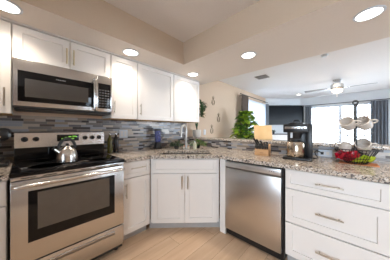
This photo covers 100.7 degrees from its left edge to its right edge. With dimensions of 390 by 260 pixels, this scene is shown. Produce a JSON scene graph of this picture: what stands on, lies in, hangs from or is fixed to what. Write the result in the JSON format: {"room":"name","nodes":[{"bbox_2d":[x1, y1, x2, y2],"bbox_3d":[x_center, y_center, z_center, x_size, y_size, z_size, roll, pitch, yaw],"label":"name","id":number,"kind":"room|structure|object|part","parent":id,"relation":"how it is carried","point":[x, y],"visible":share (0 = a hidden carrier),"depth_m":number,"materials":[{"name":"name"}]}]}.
{"room":"kitchen","nodes":[
{"label":"kitchen","id":0,"kind":"room"},
{"bbox_2d":[13,81,264,203],"bbox_3d":[-0.379,0.000,3.124,0.150,2.440,9.110,0,0,43],"label":"wall","id":1,"kind":"structure","parent":0,"point":[227,98],"depth_m":3.97,"materials":[{"name":"beige paint"}]},
{"bbox_2d":[0,16,12,115],"bbox_3d":[-1.767,-0.519,1.286,0.346,0.778,0.413,0,0,43],"label":"upper cabinet","id":2,"kind":"object","parent":1,"relation":"attached to","point":[6,62],"visible":0.96,"depth_m":1.32,"materials":[{"name":"white wood"}]},
{"bbox_3d":[-1.539,-0.265,1.302,0.036,0.150,0.012,0,0,44],"label":"handle","id":3,"kind":"part","parent":2,"relation":"part of","materials":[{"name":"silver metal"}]},
{"bbox_3d":[-1.788,-0.134,1.306,0.288,0.008,0.413,0,0,44],"label":"panel","id":4,"kind":"part","parent":2,"relation":"part of","materials":[{"name":"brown wood"}]},
{"bbox_2d":[12,20,110,77],"bbox_3d":[-1.357,-0.752,1.718,0.346,0.314,0.769,0,0,43],"label":"upper cabinet","id":5,"kind":"object","parent":1,"relation":"attached to","point":[31,43],"visible":0.91,"depth_m":1.55,"materials":[{"name":"white wood"}]},
{"bbox_3d":[-1.398,-0.741,1.491,0.020,0.284,0.378,0,0,44],"label":"door","id":6,"kind":"part","parent":5,"relation":"part of","materials":[{"name":"white wood"}]},
{"bbox_2d":[13,57,111,115],"bbox_3d":[-1.326,-0.381,1.686,0.434,0.419,0.756,0,0,43],"label":"microwave","id":7,"kind":"object","parent":5,"relation":"attached to","point":[38,87],"visible":1,"depth_m":1.51,"materials":[{"name":"silver metal"}]},
{"bbox_3d":[-1.045,-0.375,1.711,0.061,0.365,0.026,0,0,44],"label":"handle","id":8,"kind":"part","parent":7,"relation":"part of","materials":[{"name":"silver metal"}]},
{"bbox_3d":[-1.014,-0.394,1.807,0.030,0.393,0.150,0,0,44],"label":"control panel","id":9,"kind":"part","parent":7,"relation":"part of","materials":[{"name":"silver metal"}]},
{"bbox_3d":[-1.264,-0.720,1.591,0.036,0.150,0.012,0,0,44],"label":"handle","id":10,"kind":"part","parent":5,"relation":"part of","materials":[{"name":"gold metal"}]},
{"bbox_3d":[-1.225,-0.720,1.632,0.036,0.150,0.012,0,0,44],"label":"handle","id":11,"kind":"part","parent":5,"relation":"part of","materials":[{"name":"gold metal"}]},
{"bbox_3d":[-1.133,-0.741,1.770,0.020,0.284,0.378,0,0,44],"label":"door","id":12,"kind":"part","parent":5,"relation":"part of","materials":[{"name":"white wood"}]},
{"bbox_2d":[0,115,186,166],"bbox_3d":[-1.762,0.240,1.551,0.008,0.760,4.625,0,0,43],"label":"backsplash","id":13,"kind":"structure","parent":1,"relation":"attached to","point":[140,133],"depth_m":2.14,"materials":[{"name":"tile"}]},
{"bbox_2d":[102,52,137,120],"bbox_3d":[-0.977,-0.519,2.118,0.346,0.778,0.328,0,0,43],"label":"upper cabinet","id":14,"kind":"object","parent":1,"relation":"attached to","point":[123,70],"visible":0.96,"depth_m":2.02,"materials":[{"name":"white wood"}]},
{"bbox_3d":[-0.998,-0.134,2.138,0.288,0.008,0.328,0,0,44],"label":"panel","id":15,"kind":"part","parent":14,"relation":"part of","materials":[{"name":"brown wood"}]},
{"bbox_3d":[-0.885,-0.508,2.031,0.020,0.749,0.322,0,0,44],"label":"door","id":16,"kind":"part","parent":14,"relation":"part of","materials":[{"name":"white wood"}]},
{"bbox_2d":[119,130,127,137],"bbox_3d":[-1.024,0.062,2.316,0.009,0.115,0.118,0,0,43],"label":"wall outlet","id":17,"kind":"object","parent":1,"relation":"attached to","point":[122,133],"visible":1,"depth_m":2.31,"materials":[{"name":"white plastic"}]},
{"bbox_2d":[128,61,173,121],"bbox_3d":[-0.650,-0.519,2.463,0.346,0.778,0.613,0,0,43],"label":"upper cabinet","id":18,"kind":"object","parent":1,"relation":"attached to","point":[155,85],"visible":0.94,"depth_m":2.35,"materials":[{"name":"white wood"}]},
{"bbox_3d":[-0.672,-0.134,2.482,0.288,0.008,0.613,0,0,44],"label":"panel","id":19,"kind":"part","parent":18,"relation":"part of","materials":[{"name":"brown wood"}]},
{"bbox_2d":[172,73,199,122],"bbox_3d":[-0.237,-0.519,2.921,0.316,0.778,0.613,0,0,43],"label":"upper cabinet","id":20,"kind":"object","parent":1,"relation":"attached to","point":[186,89],"visible":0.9,"depth_m":2.81,"materials":[{"name":"white wood"}]},
{"bbox_3d":[-0.247,-0.134,2.930,0.288,0.008,0.613,0,0,44],"label":"panel","id":21,"kind":"part","parent":20,"relation":"part of","materials":[{"name":"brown wood"}]},
{"bbox_2d":[0,0,389,84],"bbox_3d":[0.332,-1.065,-0.267,5.550,0.310,4.870,0,0,43],"label":"ceiling soffit","id":22,"kind":"object","parent":1,"relation":"attached to","point":[279,32],"depth_m":1.62,"materials":[{"name":"beige paint"}]},
{"bbox_2d":[0,0,22,14],"bbox_3d":[-1.389,-0.905,1.180,0.183,0.007,0.183,0,0,43],"label":"recessed light","id":23,"kind":"object","parent":22,"relation":"in","point":[7,6],"visible":1,"depth_m":1.20,"materials":[{"name":"white plastic"}]},
{"bbox_2d":[122,49,138,55],"bbox_3d":[-0.757,-0.905,1.904,0.183,0.007,0.183,0,0,43],"label":"recessed light","id":24,"kind":"object","parent":22,"relation":"in","point":[130,52],"visible":1,"depth_m":1.90,"materials":[{"name":"white plastic"}]},
{"bbox_2d":[187,72,197,75],"bbox_3d":[-0.034,-0.905,2.659,0.183,0.007,0.183,0,0,43],"label":"recessed light","id":25,"kind":"object","parent":22,"relation":"in","point":[191,73],"visible":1,"depth_m":2.66,"materials":[{"name":"white plastic"}]},
{"bbox_2d":[241,51,255,58],"bbox_3d":[0.653,-0.905,1.972,0.183,0.007,0.183,0,0,43],"label":"recessed light","id":26,"kind":"object","parent":22,"relation":"in","point":[246,55],"visible":1,"depth_m":1.98,"materials":[{"name":"white plastic"}]},
{"bbox_2d":[353,5,386,21],"bbox_3d":[1.365,-0.905,1.269,0.183,0.007,0.183,0,0,43],"label":"recessed light","id":27,"kind":"object","parent":22,"relation":"in","point":[372,12],"visible":1,"depth_m":1.26,"materials":[{"name":"white plastic"}]},
{"bbox_3d":[1.914,-0.995,5.291,0.191,0.024,2.070,0,0,44],"label":"curtain rod","id":28,"kind":"object","parent":1,"relation":"attached to","visible":0},
{"bbox_2d":[241,95,248,137],"bbox_3d":[1.451,0.105,4.682,0.068,2.170,0.350,0,0,43],"label":"curtain","id":29,"kind":"object","parent":28,"relation":"hanging from","point":[244,99],"visible":0.24,"depth_m":4.64,"materials":[{"name":"grey fabric"}]},
{"bbox_2d":[249,100,265,133],"bbox_3d":[2.077,0.105,5.515,0.068,2.110,1.860,0,0,43],"label":"window","id":30,"kind":"structure","parent":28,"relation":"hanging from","point":[259,109],"depth_m":5.64,"materials":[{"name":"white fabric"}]},
{"bbox_2d":[266,104,268,124],"bbox_3d":[2.670,0.125,5.966,0.068,2.130,0.190,0,0,43],"label":"curtain","id":31,"kind":"object","parent":28,"relation":"hanging from","point":[267,105],"visible":0.41,"depth_m":5.93,"materials":[{"name":"fabric"}]},
{"bbox_2d":[95,203,286,259],"bbox_3d":[2.053,1.270,1.546,5.850,0.100,10.170,0,0,43],"label":"floor","id":32,"kind":"structure","parent":0,"point":[186,243],"depth_m":1.67,"materials":[{"name":"brown wood"}]},
{"bbox_2d":[0,178,10,259],"bbox_3d":[-1.636,0.783,1.156,0.636,0.874,0.405,0,0,43],"label":"base cabinet","id":33,"kind":"object","parent":32,"relation":"on","point":[4,185],"visible":0.83,"depth_m":1.10,"materials":[{"name":"white wood"}]},
{"bbox_3d":[-1.438,0.435,0.969,0.020,0.166,0.399,0,0,44],"label":"drawer","id":34,"kind":"part","parent":33,"relation":"part of","materials":[{"name":"white wood"}]},
{"bbox_3d":[-1.438,0.820,0.969,0.020,0.584,0.399,0,0,44],"label":"door","id":35,"kind":"part","parent":33,"relation":"part of","materials":[{"name":"white wood"}]},
{"bbox_2d":[0,161,13,180],"bbox_3d":[-1.652,0.325,1.178,0.662,0.038,0.415,0,0,43],"label":"countertop","id":36,"kind":"structure","parent":33,"relation":"on","point":[4,171],"depth_m":1.15,"materials":[{"name":"beige stone"}]},
{"bbox_2d":[0,128,11,166],"bbox_3d":[-1.721,0.146,1.351,0.284,0.318,0.240,0,0,43],"label":"coffee machine","id":37,"kind":"object","parent":36,"relation":"on","point":[5,133],"visible":1,"depth_m":1.33,"materials":[{"name":"black plastic"}]},
{"bbox_2d":[10,131,124,259],"bbox_3d":[-1.194,0.620,1.560,0.736,1.200,0.758,0,0,43],"label":"electric range","id":38,"kind":"object","parent":32,"relation":"on","point":[73,210],"visible":0.97,"depth_m":1.35,"materials":[{"name":"silver metal"}]},
{"bbox_3d":[-1.611,0.095,1.526,0.034,0.047,0.047,0,0,44],"label":"knob","id":39,"kind":"part","parent":38,"relation":"part of","materials":[{"name":"black plastic"}]},
{"bbox_3d":[-1.433,0.098,1.787,0.076,0.155,0.756,0,0,44],"label":"control panel","id":40,"kind":"part","parent":38,"relation":"part of","materials":[{"name":"silver metal"}]},
{"bbox_2d":[51,137,77,162],"bbox_3d":[-1.165,0.182,1.467,0.162,0.222,0.175,0,0,-15],"label":"tea kettle","id":41,"kind":"object","parent":38,"relation":"on","point":[67,153],"visible":1,"depth_m":1.42,"materials":[{"name":"metal"}]},
{"bbox_3d":[-1.166,0.123,1.473,0.064,0.105,0.148,0,0,44],"label":"handle","id":42,"kind":"part","parent":41,"relation":"part of","materials":[{"name":"black plastic"}]},
{"bbox_3d":[-0.953,0.392,1.332,0.072,0.039,0.757,0,0,44],"label":"handle","id":43,"kind":"part","parent":38,"relation":"part of","materials":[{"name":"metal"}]},
{"bbox_2d":[10,153,124,178],"bbox_3d":[-1.186,0.310,1.553,0.622,0.033,0.758,0,0,44],"label":"cooktop","id":44,"kind":"object","parent":38,"relation":"in","point":[42,165],"depth_m":1.40,"materials":[{"name":"black glass"}]},
{"bbox_3d":[-0.991,1.048,1.367,0.036,0.195,0.756,0,0,44],"label":"storage drawer","id":45,"kind":"part","parent":38,"relation":"part of","materials":[{"name":"silver metal"}]},
{"bbox_2d":[123,159,149,239],"bbox_3d":[-0.847,0.783,1.987,0.636,0.874,0.323,0,0,43],"label":"base cabinet","id":46,"kind":"object","parent":32,"relation":"on","point":[136,173],"visible":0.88,"depth_m":1.80,"materials":[{"name":"white wood"}]},
{"bbox_3d":[-0.717,0.645,1.688,0.036,0.150,0.012,0,0,44],"label":"handle","id":47,"kind":"part","parent":46,"relation":"part of","materials":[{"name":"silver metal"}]},
{"bbox_3d":[-0.649,0.435,1.800,0.020,0.166,0.317,0,0,44],"label":"drawer","id":48,"kind":"part","parent":46,"relation":"part of","materials":[{"name":"white wood"}]},
{"bbox_2d":[149,159,219,227],"bbox_3d":[-0.127,0.783,2.153,0.880,0.874,0.536,0,0,-2],"label":"base cabinet","id":49,"kind":"object","parent":32,"relation":"on","point":[184,192],"visible":0.95,"depth_m":1.93,"materials":[{"name":"white wood"}]},
{"bbox_3d":[-0.315,0.820,1.926,0.383,0.584,0.020,0,0,-2],"label":"door","id":50,"kind":"part","parent":49,"relation":"part of","materials":[{"name":"white wood"}]},
{"bbox_3d":[-0.121,0.438,1.931,0.770,0.160,0.020,0,0,-2],"label":"false drawer","id":51,"kind":"part","parent":49,"relation":"part of","materials":[{"name":"white wood"}]},
{"bbox_3d":[0.072,0.820,1.936,0.383,0.584,0.020,0,0,-2],"label":"door","id":52,"kind":"part","parent":49,"relation":"part of","materials":[{"name":"white wood"}]},
{"bbox_2d":[106,145,389,183],"bbox_3d":[0.471,0.325,1.564,3.210,0.038,1.528,0,0,43],"label":"countertop","id":53,"kind":"structure","parent":49,"relation":"on","point":[327,166],"depth_m":1.65,"materials":[{"name":"beige stone"}]},
{"bbox_2d":[107,132,111,152],"bbox_3d":[-1.108,0.168,2.102,0.060,0.275,0.060,0,0,43],"label":"oil bottle","id":54,"kind":"object","parent":53,"relation":"on","point":[109,140],"visible":0.98,"depth_m":2.08,"materials":[{"name":"green glass"}]},
{"bbox_2d":[113,131,118,152],"bbox_3d":[-1.065,0.166,2.175,0.064,0.280,0.064,0,0,43],"label":"vinegar bottle","id":55,"kind":"object","parent":53,"relation":"on","point":[115,140],"visible":0.97,"depth_m":2.15,"materials":[{"name":"black glass"}]},
{"bbox_2d":[149,129,163,148],"bbox_3d":[-0.607,0.148,2.579,0.227,0.315,0.143,0,0,-34],"label":"blender","id":56,"kind":"object","parent":53,"relation":"on","point":[157,132],"visible":1,"depth_m":2.54,"materials":[{"name":"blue plastic"}]},
{"bbox_2d":[154,131,160,141],"bbox_3d":[-0.595,0.110,2.591,0.112,0.179,0.112,0,0,44],"label":"jar","id":57,"kind":"object","parent":56,"relation":"on","point":[157,134],"depth_m":2.55,"materials":[{"name":"blue glass"}]},
{"bbox_3d":[-0.595,0.253,2.591,0.136,0.105,0.136,0,0,44],"label":"motor","id":58,"kind":"part","parent":56,"relation":"part of","materials":[{"name":"black plastic"}]},
{"bbox_2d":[170,140,183,148],"bbox_3d":[-0.289,0.239,2.560,0.241,0.134,0.150,0,0,-2],"label":"trailing plant","id":59,"kind":"object","parent":53,"relation":"on","point":[176,145],"visible":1,"depth_m":2.53,"materials":[{"name":"green plant"}]},
{"bbox_2d":[162,153,208,154],"bbox_3d":[-0.127,0.432,2.170,0.668,0.175,0.375,0,0,-2],"label":"sink","id":60,"kind":"object","parent":53,"relation":"in","point":[163,153],"visible":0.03,"depth_m":2.35,"materials":[{"name":"silver metal"}]},
{"bbox_2d":[180,125,192,149],"bbox_3d":[-0.145,0.117,2.427,0.222,0.377,0.091,0,0,-38],"label":"kitchen faucet","id":61,"kind":"object","parent":53,"relation":"on","point":[182,126],"visible":1,"depth_m":2.44,"materials":[{"name":"silver metal"}]},
{"bbox_3d":[-0.168,0.067,2.403,0.034,0.277,0.160,0,0,31],"label":"spout","id":62,"kind":"part","parent":61,"relation":"part of","materials":[{"name":"silver metal"}]},
{"bbox_2d":[189,139,206,147],"bbox_3d":[0.047,0.229,2.663,0.328,0.153,0.170,0,0,-2],"label":"trailing plant","id":63,"kind":"object","parent":53,"relation":"on","point":[197,140],"visible":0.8,"depth_m":2.64,"materials":[{"name":"green plant"}]},
{"bbox_2d":[253,138,270,155],"bbox_3d":[0.799,0.201,1.943,0.180,0.208,0.138,0,0,36],"label":"knife block","id":64,"kind":"object","parent":53,"relation":"on","point":[261,149],"visible":1,"depth_m":1.90,"materials":[{"name":"brown wood"}]},
{"bbox_2d":[282,120,323,161],"bbox_3d":[1.138,0.102,1.696,0.343,0.410,0.372,0,0,37],"label":"coffee maker","id":65,"kind":"object","parent":53,"relation":"on","point":[299,134],"visible":1,"depth_m":1.63,"materials":[{"name":"black plastic"}]},
{"bbox_2d":[289,132,302,137],"bbox_3d":[1.050,0.060,1.683,0.124,0.060,0.124,0,0,38],"label":"basket","id":66,"kind":"object","parent":65,"relation":"on","point":[292,134],"depth_m":1.64,"materials":[{"name":"black plastic"}]},
{"bbox_2d":[339,160,379,166],"bbox_3d":[1.466,0.305,1.455,0.250,0.002,0.180,0,0,43],"label":"placemat","id":67,"kind":"object","parent":53,"relation":"on","point":[340,161],"visible":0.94,"depth_m":1.40,"materials":[{"name":"orange fabric"}]},
{"bbox_2d":[334,100,379,164],"bbox_3d":[1.462,0.016,1.473,0.302,0.572,0.258,0,0,43],"label":"mug tree","id":68,"kind":"object","parent":67,"relation":"on","point":[354,136],"visible":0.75,"depth_m":1.46,"materials":[{"name":"black metal"}]},
{"bbox_2d":[335,141,351,151],"bbox_3d":[1.403,0.158,1.520,0.090,0.092,0.111,0,0,-23],"label":"mug","id":69,"kind":"object","parent":68,"relation":"hanging from","point":[343,145],"visible":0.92,"depth_m":1.49,"materials":[{"name":"white ceramic"}]},
{"bbox_2d":[339,116,360,130],"bbox_3d":[1.388,-0.054,1.464,0.131,0.128,0.130,0,0,4],"label":"mug","id":70,"kind":"object","parent":68,"relation":"hanging from","point":[348,123],"visible":1,"depth_m":1.46,"materials":[{"name":"white ceramic"}]},
{"bbox_2d":[334,147,379,164],"bbox_3d":[1.462,0.238,1.473,0.302,0.128,0.258,0,0,44],"label":"wire basket","id":71,"kind":"object","parent":68,"relation":"on","point":[354,148],"depth_m":1.41,"materials":[{"name":"black metal"}]},
{"bbox_2d":[354,138,378,152],"bbox_3d":[1.501,0.143,1.433,0.131,0.131,0.132,0,0,-6],"label":"mug","id":72,"kind":"object","parent":68,"relation":"hanging from","point":[362,143],"visible":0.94,"depth_m":1.44,"materials":[{"name":"white ceramic"}]},
{"bbox_2d":[356,116,378,129],"bbox_3d":[1.498,-0.058,1.430,0.135,0.132,0.134,0,0,12],"label":"mug","id":73,"kind":"object","parent":68,"relation":"hanging from","point":[366,123],"visible":0.97,"depth_m":1.41,"materials":[{"name":"white ceramic"}]},
{"bbox_2d":[366,156,375,162],"bbox_3d":[1.500,0.255,1.375,0.058,0.062,0.035,0,0,-12],"label":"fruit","id":74,"kind":"object","parent":68,"relation":"in","point":[371,157],"visible":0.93,"depth_m":1.36,"materials":[{"name":"green food"}]},
{"bbox_2d":[220,159,226,233],"bbox_3d":[0.529,0.783,2.125,0.078,0.874,0.588,0,0,43],"label":"filler panel","id":75,"kind":"object","parent":32,"relation":"on","point":[223,228],"visible":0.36,"depth_m":1.91,"materials":[{"name":"white wood"}]},
{"bbox_2d":[230,110,258,138],"bbox_3d":[1.264,0.375,3.950,0.844,1.690,0.821,0,0,43],"label":"fiddle leaf fig","id":76,"kind":"object","parent":32,"relation":"on","point":[244,117],"visible":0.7,"depth_m":3.88,"materials":[{"name":"green plant"}]},
{"bbox_2d":[225,160,286,259],"bbox_3d":[0.767,0.786,1.863,0.606,0.868,0.591,0,0,43],"label":"dishwasher","id":77,"kind":"object","parent":32,"relation":"on","point":[254,193],"visible":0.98,"depth_m":1.61,"materials":[{"name":"silver metal"}]},
{"bbox_2d":[272,134,286,139],"bbox_3d":[3.402,0.667,6.065,1.290,1.025,0.360,0,0,-1],"label":"media console","id":78,"kind":"object","parent":32,"relation":"on","point":[274,136],"visible":0.05,"depth_m":5.90,"materials":[{"name":"white wood"}]},
{"bbox_2d":[285,169,389,259],"bbox_3d":[1.219,0.783,1.438,0.612,0.874,0.636,0,0,43],"label":"base cabinet","id":79,"kind":"object","parent":32,"relation":"on","point":[328,217],"visible":0.98,"depth_m":1.22,"materials":[{"name":"white wood"}]},
{"bbox_3d":[1.012,0.965,1.220,0.166,0.012,0.036,0,0,44],"label":"handle","id":80,"kind":"part","parent":79,"relation":"part of","materials":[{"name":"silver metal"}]},
{"bbox_3d":[1.012,0.667,1.220,0.166,0.012,0.036,0,0,44],"label":"handle","id":81,"kind":"part","parent":79,"relation":"part of","materials":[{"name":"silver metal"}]},
{"bbox_3d":[1.012,0.432,1.220,0.166,0.012,0.036,0,0,44],"label":"handle","id":82,"kind":"part","parent":79,"relation":"part of","materials":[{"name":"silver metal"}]},
{"bbox_3d":[1.031,0.965,1.241,0.604,0.286,0.020,0,0,44],"label":"drawer","id":83,"kind":"part","parent":79,"relation":"part of","materials":[{"name":"white wood"}]},
{"bbox_3d":[1.031,0.432,1.241,0.604,0.161,0.020,0,0,44],"label":"drawer","id":84,"kind":"part","parent":79,"relation":"part of","materials":[{"name":"white wood"}]},
{"bbox_2d":[219,159,219,202],"bbox_3d":[1.058,0.701,2.190,3.220,1.038,0.165,0,0,43],"label":"wall","id":85,"kind":"structure","parent":0,"point":[219,159],"depth_m":2.69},
{"bbox_2d":[187,139,389,163],"bbox_3d":[1.001,0.251,2.124,3.212,0.138,0.010,0,0,43],"label":"backsplash","id":86,"kind":"structure","parent":85,"relation":"attached to","point":[383,156],"depth_m":2.07,"materials":[{"name":"tile"}]},
{"bbox_2d":[187,137,389,149],"bbox_3d":[1.100,0.166,2.209,3.245,0.032,0.340,0,0,43],"label":"bar ledge","id":87,"kind":"object","parent":85,"relation":"on","point":[315,143],"visible":0.48,"depth_m":2.07,"materials":[{"name":"stone"}]},
{"bbox_2d":[193,99,206,136],"bbox_3d":[0.101,-0.224,3.238,0.302,0.747,0.190,0,0,-2],"label":"potted plant","id":88,"kind":"object","parent":87,"relation":"on","point":[196,133],"visible":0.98,"depth_m":3.20,"materials":[{"name":"green plant"}]},
{"bbox_3d":[0.036,0.077,3.226,0.172,0.145,0.172,0,0,44],"label":"pot","id":89,"kind":"part","parent":88,"relation":"part of","materials":[{"name":"white ceramic"}]},
{"bbox_2d":[254,125,271,139],"bbox_3d":[0.983,0.043,2.334,0.256,0.210,0.042,0,0,2],"label":"cutting board","id":90,"kind":"object","parent":87,"relation":"on","point":[261,132],"visible":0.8,"depth_m":2.33,"materials":[{"name":"brown wood"}]},
{"bbox_2d":[318,149,331,156],"bbox_3d":[1.398,0.255,1.734,0.118,0.072,0.009,0,0,43],"label":"wall outlet","id":91,"kind":"object","parent":85,"relation":"attached to","point":[327,153],"visible":1,"depth_m":1.73,"materials":[{"name":"white plastic"}]},
{"bbox_2d":[104,0,389,97],"bbox_3d":[2.053,-1.270,1.546,5.850,0.100,10.170,0,0,43],"label":"ceiling","id":92,"kind":"structure","parent":0,"point":[366,63],"depth_m":2.90,"materials":[{"name":"white paint"}]},
{"bbox_2d":[255,74,268,79],"bbox_3d":[1.557,-1.213,3.747,0.260,0.012,0.260,0,0,43],"label":"ceiling vent","id":93,"kind":"object","parent":92,"relation":"in","point":[265,75],"visible":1,"depth_m":3.75,"materials":[{"name":"grey metal"}]},
{"bbox_2d":[304,79,374,92],"bbox_3d":[3.476,-0.980,3.953,1.018,0.479,1.018,0,0,-3],"label":"ceiling fan","id":94,"kind":"object","parent":92,"relation":"hanging from","point":[337,87],"visible":1,"depth_m":3.89,"materials":[{"name":"silver metal"}]},
{"bbox_3d":[3.161,-1.015,4.231,0.480,0.026,0.123,0,0,41],"label":"blade","id":95,"kind":"part","parent":94,"relation":"part of","materials":[{"name":"white wood"}]},
{"bbox_3d":[3.476,-0.940,3.953,0.220,0.089,0.220,0,0,44],"label":"lamp shade","id":96,"kind":"part","parent":94,"relation":"part of","materials":[{"name":"white glass"}]},
{"bbox_3d":[3.197,-1.015,3.639,0.123,0.026,0.480,0,0,41],"label":"blade","id":97,"kind":"part","parent":94,"relation":"part of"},
{"bbox_2d":[265,98,300,133],"bbox_3d":[3.453,0.000,6.442,1.140,2.440,1.140,0,0,43],"label":"wall","id":98,"kind":"structure","parent":0,"point":[278,129],"depth_m":6.33,"materials":[{"name":"white paint"}]},
{"bbox_2d":[269,105,303,124],"bbox_3d":[3.465,-0.557,6.279,1.480,0.755,0.093,0,0,0],"label":"television","id":99,"kind":"object","parent":98,"relation":"attached to","point":[278,114],"visible":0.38,"depth_m":6.23,"materials":[{"name":"black plastic"}]},
{"bbox_2d":[301,89,389,143],"bbox_3d":[5.861,0.000,4.840,4.560,2.440,0.150,0,0,43],"label":"wall","id":100,"kind":"structure","parent":0,"point":[373,95],"depth_m":5.38,"materials":[{"name":"white paint"}]},
{"bbox_2d":[311,103,369,142],"bbox_3d":[5.038,-0.181,5.593,1.710,1.362,0.090,0,0,43],"label":"window","id":101,"kind":"structure","parent":100,"relation":"in","point":[340,128],"depth_m":5.63,"materials":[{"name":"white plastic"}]},
{"bbox_3d":[5.038,-0.060,5.593,1.610,0.050,0.050,0,0,44],"label":"check rail","id":102,"kind":"part","parent":101,"relation":"part of","materials":[{"name":"white plastic"}]},
{"bbox_2d":[302,98,389,106],"bbox_3d":[5.013,-0.905,5.465,2.340,0.050,0.110,0,0,43],"label":"curtain rod","id":103,"kind":"object","parent":100,"relation":"attached to","point":[388,98],"visible":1,"depth_m":5.41,"materials":[{"name":"grey metal"}]},
{"bbox_2d":[305,106,310,123],"bbox_3d":[4.286,0.155,6.114,0.200,2.070,0.068,0,0,43],"label":"curtain","id":104,"kind":"object","parent":103,"relation":"hanging from","point":[307,108],"visible":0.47,"depth_m":6.11,"materials":[{"name":"fabric"}]},
{"bbox_2d":[370,100,387,143],"bbox_3d":[5.577,0.155,4.889,0.360,2.070,0.068,0,0,43],"label":"curtain","id":105,"kind":"object","parent":103,"relation":"hanging from","point":[379,109],"visible":0.55,"depth_m":4.88,"materials":[{"name":"fabric"}]},
{"label":"outside","id":106,"kind":"structure","parent":0,"visible":0},
{"bbox_2d":[313,140,352,142],"bbox_3d":[6.084,1.620,10.770,46.000,0.200,36.000,0,0,43],"label":"ground","id":107,"kind":"structure","parent":106,"point":[313,140],"depth_m":20.46,"materials":[{"name":"white"}]}
]}

